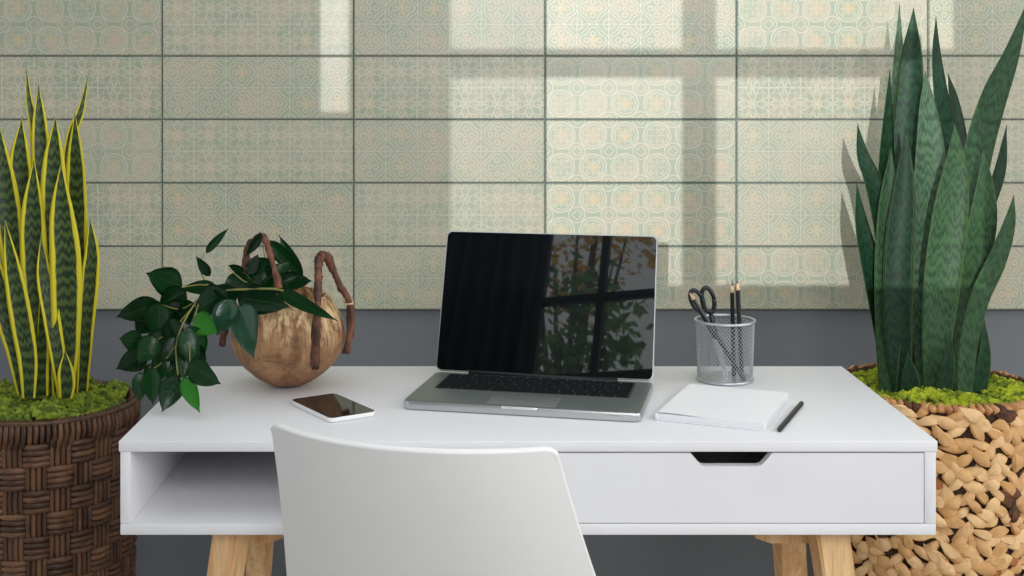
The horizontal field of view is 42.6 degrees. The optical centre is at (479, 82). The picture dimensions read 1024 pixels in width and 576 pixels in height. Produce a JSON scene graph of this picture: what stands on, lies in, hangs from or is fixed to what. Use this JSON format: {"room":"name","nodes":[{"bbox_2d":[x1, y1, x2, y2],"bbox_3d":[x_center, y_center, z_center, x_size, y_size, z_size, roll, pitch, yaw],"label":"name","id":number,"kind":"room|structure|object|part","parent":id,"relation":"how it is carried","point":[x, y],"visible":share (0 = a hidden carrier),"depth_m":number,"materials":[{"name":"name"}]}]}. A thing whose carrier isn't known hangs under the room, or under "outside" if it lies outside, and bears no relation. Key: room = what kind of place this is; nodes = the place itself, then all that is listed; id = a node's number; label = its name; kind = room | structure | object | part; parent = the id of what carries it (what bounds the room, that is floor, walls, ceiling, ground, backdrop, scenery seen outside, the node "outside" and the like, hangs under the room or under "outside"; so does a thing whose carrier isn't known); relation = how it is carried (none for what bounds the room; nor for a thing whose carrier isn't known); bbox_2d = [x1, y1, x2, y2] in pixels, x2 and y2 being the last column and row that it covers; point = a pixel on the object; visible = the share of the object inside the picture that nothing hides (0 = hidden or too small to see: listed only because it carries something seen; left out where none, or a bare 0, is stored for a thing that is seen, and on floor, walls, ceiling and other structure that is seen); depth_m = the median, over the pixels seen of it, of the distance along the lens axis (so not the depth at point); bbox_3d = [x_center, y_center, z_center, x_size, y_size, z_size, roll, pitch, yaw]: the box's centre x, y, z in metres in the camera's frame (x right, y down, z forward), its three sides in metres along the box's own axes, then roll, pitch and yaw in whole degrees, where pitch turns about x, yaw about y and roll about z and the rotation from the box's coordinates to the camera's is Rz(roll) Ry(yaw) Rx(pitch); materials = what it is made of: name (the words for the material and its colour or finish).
{"room":"home office","nodes":[
{"label":"home office","id":0,"kind":"room"},
{"bbox_2d":[0,380,140,575],"bbox_3d":[-0.831,0.935,2.501,0.358,0.669,0.360,0,0,0],"label":"basket","id":1,"kind":"object","parent":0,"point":[60,462],"depth_m":2.36,"materials":[{"name":"wicker"}]},
{"bbox_2d":[231,286,344,387],"bbox_3d":[-0.333,0.436,2.275,0.196,0.176,0.198,0,0,0],"label":"plant pot","id":2,"kind":"object","parent":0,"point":[282,358],"depth_m":2.19,"materials":[{"name":"brown wood"}]},
{"bbox_2d":[0,0,1023,575],"bbox_3d":[0.000,-0.080,2.999,6.400,2.700,0.202,0,0,0],"label":"wall","id":3,"kind":"structure","parent":0,"point":[364,133],"depth_m":2.90,"materials":[{"name":"beige tile"}]},
{"bbox_3d":[-0.491,-0.340,2.902,4.654,1.681,0.008,0,0,0],"label":"tile panel","id":4,"kind":"part","parent":3,"relation":"part of","materials":[{"name":"beige tile"}]},
{"bbox_2d":[846,362,1023,575],"bbox_3d":[0.912,0.938,2.620,0.416,0.694,0.415,0,0,0],"label":"basket","id":5,"kind":"object","parent":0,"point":[976,424],"depth_m":2.43,"materials":[{"name":"wicker"}]},
{"bbox_3d":[0.000,1.320,1.300,7.200,0.100,3.600,0,0,0],"label":"floor","id":6,"kind":"structure","parent":0,"visible":0},
{"bbox_2d":[0,68,140,575],"bbox_3d":[-0.831,0.620,2.501,0.359,1.299,0.359,0,0,-5],"label":"potted snake plant","id":7,"kind":"object","parent":6,"relation":"on","point":[62,428],"visible":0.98,"depth_m":2.44,"materials":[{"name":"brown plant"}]},
{"bbox_2d":[270,422,595,575],"bbox_3d":[-0.009,0.859,1.933,0.518,0.827,0.685,0,0,18],"label":"desk chair","id":8,"kind":"object","parent":6,"relation":"on","point":[349,508],"visible":1,"depth_m":1.66,"materials":[{"name":"plastic"}]},
{"bbox_2d":[119,366,936,575],"bbox_3d":[0.070,0.897,2.175,1.199,0.746,0.509,0,0,0],"label":"desk","id":9,"kind":"object","parent":6,"relation":"on","point":[848,462],"visible":0.69,"depth_m":1.95,"materials":[{"name":"white paint"}]},
{"bbox_3d":[-0.519,0.593,2.174,0.015,0.106,0.505,0,0,0],"label":"panel","id":10,"kind":"part","parent":9,"relation":"part of","materials":[{"name":"white paint"}]},
{"bbox_3d":[-0.410,0.966,1.971,0.137,0.608,0.057,0,0,-20],"label":"leg","id":11,"kind":"part","parent":9,"relation":"part of","materials":[{"name":"brown wood"}]},
{"bbox_2d":[116,228,354,412],"bbox_3d":[-0.372,0.385,2.179,0.273,0.279,0.392,0,0,43],"label":"potted plant","id":12,"kind":"object","parent":9,"relation":"on","point":[286,332],"visible":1,"depth_m":2.15,"materials":[{"name":"green plant"}]},
{"bbox_3d":[-0.418,0.366,2.160,0.260,0.191,0.131,0,0,-30],"label":"stem","id":13,"kind":"part","parent":12,"relation":"part of","materials":[{"name":"green plant"}]},
{"bbox_3d":[-0.371,0.359,2.245,0.174,0.198,0.067,0,0,43],"label":"handle","id":14,"kind":"part","parent":12,"relation":"part of","materials":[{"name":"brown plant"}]},
{"bbox_3d":[-0.257,0.378,2.217,0.041,0.190,0.139,0,0,22],"label":"handle","id":15,"kind":"part","parent":12,"relation":"part of","materials":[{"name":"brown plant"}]},
{"bbox_3d":[-0.381,0.966,2.221,0.044,0.608,0.327,0,0,-15],"label":"leg","id":16,"kind":"part","parent":9,"relation":"part of","materials":[{"name":"brown wood"}]},
{"bbox_2d":[292,393,374,421],"bbox_3d":[-0.236,0.519,2.101,0.083,0.008,0.146,0,0,-33],"label":"smartphone","id":17,"kind":"object","parent":9,"relation":"on","point":[332,407],"visible":1,"depth_m":2.08,"materials":[{"name":"white"}]},
{"bbox_3d":[0.070,0.654,2.174,1.195,0.016,0.505,0,0,0],"label":"panel","id":18,"kind":"part","parent":9,"relation":"part of","materials":[{"name":"white paint"}]},
{"bbox_2d":[404,231,657,421],"bbox_3d":[0.095,0.397,2.208,0.382,0.254,0.302,0,0,13],"label":"laptop","id":19,"kind":"object","parent":9,"relation":"on","point":[540,324],"visible":1,"depth_m":2.29,"materials":[{"name":"silver metal"}]},
{"bbox_3d":[0.118,0.388,2.312,0.382,0.237,0.091,0,0,13],"label":"lid","id":20,"kind":"part","parent":19,"relation":"part of","materials":[{"name":"black glass"}]},
{"bbox_2d":[654,384,788,430],"bbox_3d":[0.391,0.517,2.105,0.173,0.014,0.220,0,0,22],"label":"notebook","id":21,"kind":"object","parent":9,"relation":"on","point":[717,406],"visible":1,"depth_m":2.07,"materials":[{"name":"white paper"}]},
{"bbox_2d":[694,314,755,385],"bbox_3d":[0.432,0.470,2.315,0.108,0.107,0.108,0,0,0],"label":"pen cup","id":22,"kind":"object","parent":9,"relation":"on","point":[711,377],"visible":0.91,"depth_m":2.29,"materials":[{"name":"silver metal"}]},
{"bbox_2d":[688,286,727,375],"bbox_3d":[0.405,0.441,2.328,0.072,0.161,0.016,0,0,0],"label":"scissors","id":23,"kind":"object","parent":22,"relation":"in","point":[700,293],"visible":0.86,"depth_m":2.33,"materials":[{"name":"black plastic"}]},
{"bbox_3d":[0.396,0.409,2.324,0.054,0.091,0.010,0,0,-4],"label":"handle","id":24,"kind":"part","parent":23,"relation":"part of","materials":[{"name":"black plastic"}]},
{"bbox_3d":[0.407,0.407,2.329,0.034,0.093,0.015,0,0,0],"label":"handle","id":25,"kind":"part","parent":23,"relation":"part of","materials":[{"name":"black plastic"}]},
{"bbox_3d":[0.424,0.486,2.328,0.023,0.071,0.001,0,0,0],"label":"blade","id":26,"kind":"part","parent":23,"relation":"part of","materials":[{"name":"silver metal"}]},
{"bbox_3d":[0.427,0.486,2.326,0.028,0.071,0.001,0,0,0],"label":"blade","id":27,"kind":"part","parent":23,"relation":"part of","materials":[{"name":"silver metal"}]},
{"bbox_2d":[688,291,745,380],"bbox_3d":[0.415,0.443,2.294,0.100,0.157,0.008,0,0,4],"label":"pencil","id":28,"kind":"object","parent":22,"relation":"in","point":[693,298],"visible":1,"depth_m":2.29,"materials":[{"name":"black paint"}]},
{"bbox_3d":[0.432,0.521,2.315,0.101,0.005,0.101,0,0,0],"label":"plate","id":29,"kind":"part","parent":22,"relation":"part of","materials":[{"name":"silver metal"}]},
{"bbox_2d":[730,284,735,375],"bbox_3d":[0.449,0.438,2.331,0.008,0.164,0.015,0,0,-13],"label":"pencil","id":30,"kind":"object","parent":22,"relation":"in","point":[732,304],"visible":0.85,"depth_m":2.33,"materials":[{"name":"black paint"}]},
{"bbox_2d":[736,280,743,377],"bbox_3d":[0.459,0.435,2.321,0.008,0.170,0.016,0,0,-37],"label":"pencil","id":31,"kind":"object","parent":22,"relation":"in","point":[738,298],"visible":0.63,"depth_m":2.32,"materials":[{"name":"black paint"}]},
{"bbox_3d":[0.327,0.601,2.158,0.625,0.078,0.442,0,0,0],"label":"drawer","id":32,"kind":"part","parent":9,"relation":"part of","materials":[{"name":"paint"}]},
{"bbox_3d":[0.327,0.593,1.929,0.645,0.102,0.016,0,0,0],"label":"drawer","id":33,"kind":"part","parent":9,"relation":"part of","materials":[{"name":"white paint"}]},
{"bbox_3d":[0.531,0.966,2.211,0.055,0.608,0.341,0,0,19],"label":"leg","id":34,"kind":"part","parent":9,"relation":"part of","materials":[{"name":"brown wood"}]},
{"bbox_2d":[777,401,803,431],"bbox_3d":[0.485,0.520,2.049,0.009,0.007,0.178,0,0,24],"label":"pencil","id":35,"kind":"object","parent":9,"relation":"on","point":[800,404],"visible":1,"depth_m":2.04,"materials":[{"name":"black paint"}]},
{"bbox_3d":[0.562,0.966,1.973,0.142,0.608,0.058,0,0,17],"label":"leg","id":36,"kind":"part","parent":9,"relation":"part of","materials":[{"name":"brown wood"}]},
{"bbox_3d":[0.659,0.593,2.174,0.017,0.106,0.505,0,0,0],"label":"panel","id":37,"kind":"part","parent":9,"relation":"part of","materials":[{"name":"white paint"}]},
{"bbox_2d":[846,3,1023,575],"bbox_3d":[0.912,0.555,2.620,0.412,1.460,0.413,0,0,-13],"label":"potted snake plant","id":38,"kind":"object","parent":6,"relation":"on","point":[933,267],"visible":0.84,"depth_m":2.56,"materials":[{"name":"green plant"}]}
]}

